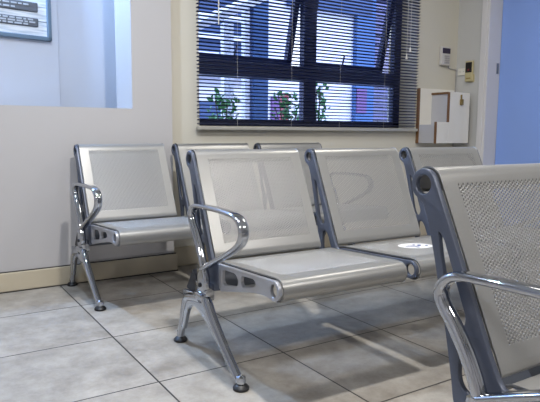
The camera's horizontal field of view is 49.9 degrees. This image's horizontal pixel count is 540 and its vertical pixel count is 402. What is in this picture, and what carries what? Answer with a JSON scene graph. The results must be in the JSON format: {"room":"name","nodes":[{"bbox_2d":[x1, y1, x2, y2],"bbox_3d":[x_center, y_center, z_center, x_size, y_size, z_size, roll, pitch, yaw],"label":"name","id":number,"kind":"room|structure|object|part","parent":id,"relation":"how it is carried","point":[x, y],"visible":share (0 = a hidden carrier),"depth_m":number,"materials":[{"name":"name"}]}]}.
{"room":"hospital interior","nodes":[
{"label":"hospital interior","id":0,"kind":"room"},
{"bbox_2d":[0,0,59,106],"bbox_3d":[-1.996,-0.883,3.191,1.664,2.704,0.078,-6,9,-42],"label":"wall office partition","id":1,"kind":"structure","parent":0,"point":[29,69],"depth_m":3.61,"materials":[{"name":"white paint"}]},
{"bbox_2d":[0,0,51,41],"bbox_3d":[-1.582,-1.273,3.448,0.549,0.580,0.031,-6,9,-42],"label":"framed sign","id":2,"kind":"object","parent":1,"relation":"attached to","point":[21,19],"visible":1,"depth_m":3.55,"materials":[{"name":"blue"}]},
{"bbox_2d":[0,0,173,271],"bbox_3d":[-2.172,-0.820,2.661,3.554,2.704,0.291,-4,8,-32],"label":"wall","id":3,"kind":"structure","parent":0,"point":[39,226],"depth_m":3.26,"materials":[{"name":"white paint"}]},
{"bbox_2d":[0,253,177,292],"bbox_3d":[-2.090,0.482,2.688,3.570,0.101,0.022,-4,8,-32],"label":"baseboard","id":4,"kind":"structure","parent":3,"relation":"attached to","point":[21,280],"depth_m":3.33,"materials":[{"name":"beige wood"}]},
{"bbox_2d":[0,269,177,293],"bbox_3d":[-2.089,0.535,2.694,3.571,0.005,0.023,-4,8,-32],"label":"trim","id":5,"kind":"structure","parent":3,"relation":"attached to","point":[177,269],"depth_m":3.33,"materials":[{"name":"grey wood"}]},
{"bbox_2d":[57,0,116,107],"bbox_3d":[-1.185,-0.964,3.914,0.850,2.704,0.078,-4,8,-32],"label":"wall","id":6,"kind":"structure","parent":0,"point":[86,28],"depth_m":3.85,"materials":[{"name":"white paint"}]},
{"bbox_2d":[0,235,539,401],"bbox_3d":[0.388,0.637,2.328,7.670,0.078,8.840,-4,8,-32],"label":"floor","id":7,"kind":"structure","parent":0,"point":[386,342],"depth_m":2.38,"materials":[{"name":"grey tile"}]},
{"bbox_2d":[67,142,387,311],"bbox_3d":[-0.194,0.066,3.393,1.786,0.795,0.758,-4,8,-33],"label":"bench","id":8,"kind":"object","parent":7,"relation":"on","point":[134,231],"visible":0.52,"depth_m":3.19,"materials":[{"name":"silver metal"}]},
{"bbox_2d":[77,229,85,244],"bbox_3d":[-0.984,0.184,3.029,0.031,0.087,0.070,-4,8,-33],"label":"socket","id":9,"kind":"object","parent":8,"relation":"attached to","point":[81,233],"depth_m":3.01,"materials":[{"name":"silver metal"}]},
{"bbox_3d":[-0.997,-0.032,3.096,0.014,0.530,0.295,-4,8,-32],"label":"frame","id":10,"kind":"part","parent":8,"relation":"part of","materials":[{"name":"grey metal"}]},
{"bbox_3d":[-0.929,0.067,2.934,0.038,0.313,0.444,-4,8,-33],"label":"armrest","id":11,"kind":"part","parent":8,"relation":"part of","materials":[{"name":"silver metal"}]},
{"bbox_3d":[-0.804,0.182,2.818,0.015,0.124,0.421,-4,8,-32],"label":"seat","id":12,"kind":"part","parent":8,"relation":"part of","materials":[{"name":"silver metal"}]},
{"bbox_3d":[-0.800,-0.112,3.248,0.489,0.416,0.247,-4,8,-33],"label":"backrest","id":13,"kind":"part","parent":8,"relation":"part of","materials":[{"name":"silver metal"}]},
{"bbox_3d":[-0.398,-0.045,3.230,0.014,0.530,0.717,-4,8,-33],"label":"frame","id":14,"kind":"part","parent":8,"relation":"part of","materials":[{"name":"grey metal"}]},
{"bbox_3d":[-0.315,-0.146,3.559,0.489,0.416,0.247,-4,8,-33],"label":"backrest","id":15,"kind":"part","parent":8,"relation":"part of","materials":[{"name":"silver metal"}]},
{"bbox_3d":[0.088,-0.079,3.541,0.014,0.530,0.717,-4,8,-33],"label":"frame","id":16,"kind":"part","parent":8,"relation":"part of","materials":[{"name":"grey metal"}]},
{"bbox_3d":[0.171,-0.180,3.869,0.489,0.416,0.247,-4,8,-33],"label":"backrest","id":17,"kind":"part","parent":8,"relation":"part of","materials":[{"name":"silver metal"}]},
{"bbox_3d":[0.524,-0.035,3.862,0.038,0.313,0.444,-4,8,-33],"label":"armrest","id":18,"kind":"part","parent":8,"relation":"part of","materials":[{"name":"silver metal"}]},
{"bbox_2d":[174,146,539,392],"bbox_3d":[0.552,0.176,2.514,1.786,0.795,0.758,-4,8,-31],"label":"bench","id":19,"kind":"object","parent":7,"relation":"on","point":[336,268],"visible":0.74,"depth_m":2.34,"materials":[{"name":"silver metal"}]},
{"bbox_3d":[-0.259,0.075,2.241,0.014,0.530,0.295,-4,8,-31],"label":"frame","id":20,"kind":"part","parent":19,"relation":"part of","materials":[{"name":"grey metal"}]},
{"bbox_2d":[197,268,209,291],"bbox_3d":[-0.248,0.291,2.173,0.031,0.087,0.070,-4,8,-31],"label":"socket","id":21,"kind":"object","parent":19,"relation":"attached to","point":[203,274],"depth_m":2.15,"materials":[{"name":"silver metal"}]},
{"bbox_3d":[-0.196,0.174,2.077,0.038,0.313,0.444,-4,8,-31],"label":"armrest","id":22,"kind":"part","parent":19,"relation":"part of","materials":[{"name":"silver metal"}]},
{"bbox_3d":[-0.075,0.289,1.957,0.015,0.124,0.421,-4,8,-31],"label":"seat","id":23,"kind":"part","parent":19,"relation":"part of","materials":[{"name":"silver metal"}]},
{"bbox_3d":[-0.058,-0.004,2.387,0.489,0.416,0.247,-4,8,-31],"label":"backrest","id":24,"kind":"part","parent":19,"relation":"part of","materials":[{"name":"silver metal"}]},
{"bbox_3d":[0.344,0.065,2.357,0.014,0.530,0.717,-4,8,-31],"label":"frame","id":25,"kind":"part","parent":19,"relation":"part of","materials":[{"name":"grey metal"}]},
{"bbox_3d":[0.437,-0.036,2.683,0.489,0.416,0.247,-4,8,-31],"label":"backrest","id":26,"kind":"part","parent":19,"relation":"part of","materials":[{"name":"silver metal"}]},
{"bbox_3d":[0.931,-0.068,2.979,0.489,0.416,0.247,-4,8,-31],"label":"backrest","id":27,"kind":"part","parent":19,"relation":"part of","materials":[{"name":"silver metal"}]},
{"bbox_3d":[0.839,0.032,2.653,0.014,0.530,0.717,-4,8,-31],"label":"frame","id":28,"kind":"part","parent":19,"relation":"part of","materials":[{"name":"grey metal"}]},
{"bbox_3d":[1.284,0.077,2.962,0.038,0.313,0.444,-4,8,-31],"label":"armrest","id":29,"kind":"part","parent":19,"relation":"part of","materials":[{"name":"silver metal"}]},
{"bbox_2d":[412,163,539,401],"bbox_3d":[1.201,0.303,1.483,1.786,0.795,0.758,-4,8,-32],"label":"bench","id":30,"kind":"object","parent":7,"relation":"on","point":[469,348],"visible":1,"depth_m":1.22,"materials":[{"name":"silver metal"}]},
{"bbox_2d":[465,394,474,401],"bbox_3d":[0.409,0.420,1.123,0.031,0.087,0.070,-4,8,-32],"label":"socket","id":31,"kind":"object","parent":30,"relation":"attached to","point":[471,397],"depth_m":1.12,"materials":[{"name":"silver metal"}]},
{"bbox_3d":[0.464,0.303,1.028,0.038,0.313,0.444,-4,8,-32],"label":"armrest","id":32,"kind":"part","parent":30,"relation":"part of","materials":[{"name":"silver metal"}]},
{"bbox_2d":[171,0,458,246],"bbox_3d":[0.455,-1.018,4.454,2.816,2.704,0.322,-4,8,-32],"label":"wall","id":33,"kind":"structure","parent":0,"point":[439,19],"depth_m":4.36,"materials":[{"name":"beige paint"}]},
{"bbox_2d":[174,221,426,265],"bbox_3d":[0.480,0.285,4.426,2.644,0.122,0.022,-4,8,-32],"label":"baseboard","id":34,"kind":"structure","parent":33,"relation":"attached to","point":[187,255],"depth_m":3.80,"materials":[{"name":"beige wood"}]},
{"bbox_2d":[198,0,406,128],"bbox_3d":[0.265,-1.153,4.358,1.945,1.219,0.394,-4,8,-32],"label":"window","id":35,"kind":"structure","parent":33,"relation":"in","point":[393,126],"depth_m":4.39,"materials":[{"name":"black metal"}]},
{"bbox_3d":[-0.167,-1.349,4.165,0.861,0.688,0.216,-4,8,-32],"label":"sash","id":36,"kind":"part","parent":35,"relation":"part of","materials":[{"name":"blue metal"}]},
{"bbox_2d":[196,0,419,130],"bbox_3d":[0.373,-1.146,4.149,1.973,1.277,0.059,-4,8,-32],"label":"blind","id":37,"kind":"object","parent":35,"relation":"attached to","point":[237,1],"visible":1,"depth_m":4.13,"materials":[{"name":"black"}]},
{"bbox_3d":[-0.212,-1.088,3.773,0.001,1.227,0.002,-4,8,-32],"label":"ladder cord","id":38,"kind":"part","parent":37,"relation":"part of","materials":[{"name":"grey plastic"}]},
{"bbox_3d":[0.153,-1.113,4.003,0.001,1.227,0.002,-4,8,-32],"label":"ladder cord","id":39,"kind":"part","parent":37,"relation":"part of","materials":[{"name":"white fabric"}]},
{"bbox_3d":[0.366,-0.523,4.229,1.973,0.021,0.031,-4,8,-32],"label":"rail","id":40,"kind":"part","parent":37,"relation":"part of","materials":[{"name":"silver metal"}]},
{"bbox_3d":[0.517,-1.138,4.232,0.001,1.227,0.002,-4,8,-32],"label":"ladder cord","id":41,"kind":"part","parent":37,"relation":"part of","materials":[{"name":"white fabric"}]},
{"bbox_3d":[1.097,-1.471,4.547,0.044,0.634,0.003,-4,8,-32],"label":"pull cord","id":42,"kind":"part","parent":37,"relation":"part of","materials":[{"name":"white fabric"}]},
{"bbox_3d":[0.649,-1.405,4.679,0.822,0.688,0.216,-4,8,-32],"label":"sash","id":43,"kind":"part","parent":35,"relation":"part of","materials":[{"name":"blue metal"}]},
{"bbox_2d":[415,88,469,143],"bbox_3d":[1.442,-0.702,4.793,0.419,0.447,0.228,-4,8,-32],"label":"wall box","id":44,"kind":"object","parent":33,"relation":"attached to","point":[442,116],"visible":0.98,"depth_m":4.75,"materials":[{"name":"white plastic"}]},
{"bbox_3d":[1.276,-0.545,4.710,0.016,0.148,0.172,-4,8,-32],"label":"panel","id":45,"kind":"part","parent":44,"relation":"part of","materials":[{"name":"grey plastic"}]},
{"bbox_3d":[1.392,-0.713,4.881,0.408,0.447,0.026,-4,8,-32],"label":"panel","id":46,"kind":"part","parent":44,"relation":"part of","materials":[{"name":"white plastic"}]},
{"bbox_3d":[1.396,-0.749,4.762,0.016,0.245,0.172,-4,8,-32],"label":"panel","id":47,"kind":"part","parent":44,"relation":"part of","materials":[{"name":"grey plastic"}]},
{"bbox_3d":[1.483,-0.669,4.715,0.385,0.395,0.016,-4,8,-32],"label":"panel","id":48,"kind":"part","parent":44,"relation":"part of","materials":[{"name":"white plastic"}]},
{"bbox_3d":[1.500,-0.886,4.804,0.247,0.016,0.182,-4,8,-32],"label":"lid","id":49,"kind":"part","parent":44,"relation":"part of","materials":[{"name":"white plastic"}]},
{"bbox_2d":[439,46,456,159],"bbox_3d":[1.509,-0.573,4.968,0.218,1.451,0.035,-4,8,-32],"label":"alarm keypad","id":50,"kind":"object","parent":33,"relation":"attached to","point":[444,54],"visible":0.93,"depth_m":4.85,"materials":[{"name":"grey plastic"}]},
{"bbox_2d":[453,0,482,210],"bbox_3d":[3.280,-0.767,2.503,0.166,2.704,6.022,-4,8,-32],"label":"wall","id":51,"kind":"structure","parent":0,"point":[470,11],"depth_m":4.86,"materials":[{"name":"grey paint"}]},
{"bbox_2d":[458,68,464,75],"bbox_3d":[1.628,-1.096,4.925,0.012,0.057,0.080,-4,8,-32],"label":"switch plate","id":52,"kind":"object","parent":51,"relation":"attached to","point":[461,71],"visible":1,"depth_m":4.92,"materials":[{"name":"white plastic"}]},
{"bbox_2d":[465,60,474,82],"bbox_3d":[1.667,-1.082,4.847,0.034,0.176,0.083,-4,8,-32],"label":"remote control","id":53,"kind":"object","parent":51,"relation":"attached to","point":[469,65],"visible":1,"depth_m":4.83,"materials":[{"name":"beige plastic"}]},
{"bbox_2d":[472,0,539,229],"bbox_3d":[2.083,-0.749,4.431,0.226,2.194,1.014,-4,8,-32],"label":"door","id":54,"kind":"structure","parent":51,"relation":"in","point":[508,112],"depth_m":4.69,"materials":[{"name":"blue paint"}]},
{"bbox_3d":[1.995,-0.743,4.375,0.018,2.194,1.014,-4,8,-32],"label":"architrave","id":55,"kind":"part","parent":54,"relation":"part of","materials":[{"name":"white paint"}]},
{"bbox_3d":[2.086,-0.718,4.436,0.218,2.132,0.911,-4,8,-32],"label":"frame","id":56,"kind":"part","parent":54,"relation":"part of","materials":[{"name":"white paint"}]},
{"label":"outside","id":57,"kind":"structure","parent":0,"visible":0},
{"bbox_3d":[0.280,-0.216,9.377,7.592,0.042,7.956,-4,8,-32],"label":"courtyard","id":58,"kind":"object","parent":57,"visible":0},
{"bbox_2d":[206,88,240,118],"bbox_3d":[-0.430,-0.394,5.301,0.404,1.252,0.353,-4,8,-32],"label":"potted shrub","id":59,"kind":"object","parent":58,"relation":"on","point":[215,96],"visible":0.16,"depth_m":5.21,"materials":[{"name":"green plant"}]},
{"bbox_2d":[199,0,268,119],"bbox_3d":[-0.741,-1.280,6.579,1.768,2.704,2.288,-4,8,-32],"label":"pergola","id":60,"kind":"object","parent":58,"relation":"on","point":[227,53],"visible":0.25,"depth_m":5.64,"materials":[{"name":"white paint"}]},
{"bbox_3d":[-0.441,-0.749,5.612,0.042,1.882,0.078,-4,8,-32],"label":"post","id":61,"kind":"part","parent":60,"relation":"part of","materials":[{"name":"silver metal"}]},
{"bbox_3d":[-0.386,-0.753,5.647,0.036,1.882,0.078,-4,8,-32],"label":"post","id":62,"kind":"part","parent":60,"relation":"part of","materials":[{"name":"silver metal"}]},
{"bbox_3d":[-0.241,-1.119,5.694,0.052,2.600,0.078,-4,8,-32],"label":"post","id":63,"kind":"part","parent":60,"relation":"part of","materials":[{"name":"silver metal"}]},
{"bbox_3d":[-0.131,-1.180,5.772,0.172,2.704,0.156,-4,8,-32],"label":"post","id":64,"kind":"part","parent":60,"relation":"part of","materials":[{"name":"blue paint"}]},
{"bbox_2d":[280,93,288,119],"bbox_3d":[0.155,-0.552,6.497,0.073,1.290,0.073,-4,8,-32],"label":"post","id":65,"kind":"object","parent":58,"relation":"on","point":[283,93],"visible":0.11,"depth_m":6.41,"materials":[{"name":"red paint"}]},
{"bbox_2d":[271,91,298,119],"bbox_3d":[0.156,-0.503,6.069,0.429,1.293,0.426,-4,8,-32],"label":"potted shrub","id":66,"kind":"object","parent":58,"relation":"on","point":[274,95],"visible":0.19,"depth_m":5.96,"materials":[{"name":"green plant"}]},
{"bbox_2d":[199,0,388,121],"bbox_3d":[0.609,-2.372,9.645,6.500,4.160,0.442,-4,8,-32],"label":"building","id":67,"kind":"structure","parent":58,"relation":"on","point":[209,44],"depth_m":9.87,"materials":[{"name":"stone"}]},
{"bbox_2d":[356,89,366,112],"bbox_3d":[1.604,-1.748,10.171,0.224,0.416,0.026,-4,8,-32],"label":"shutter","id":68,"kind":"object","parent":67,"relation":"hanging from","point":[359,105],"depth_m":10.15,"materials":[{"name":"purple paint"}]},
{"bbox_2d":[315,83,330,120],"bbox_3d":[0.484,-0.565,6.167,0.344,1.397,0.359,-4,8,-32],"label":"potted shrub","id":69,"kind":"object","parent":58,"relation":"on","point":[319,97],"visible":0.12,"depth_m":6.05,"materials":[{"name":"green plant"}]}
]}

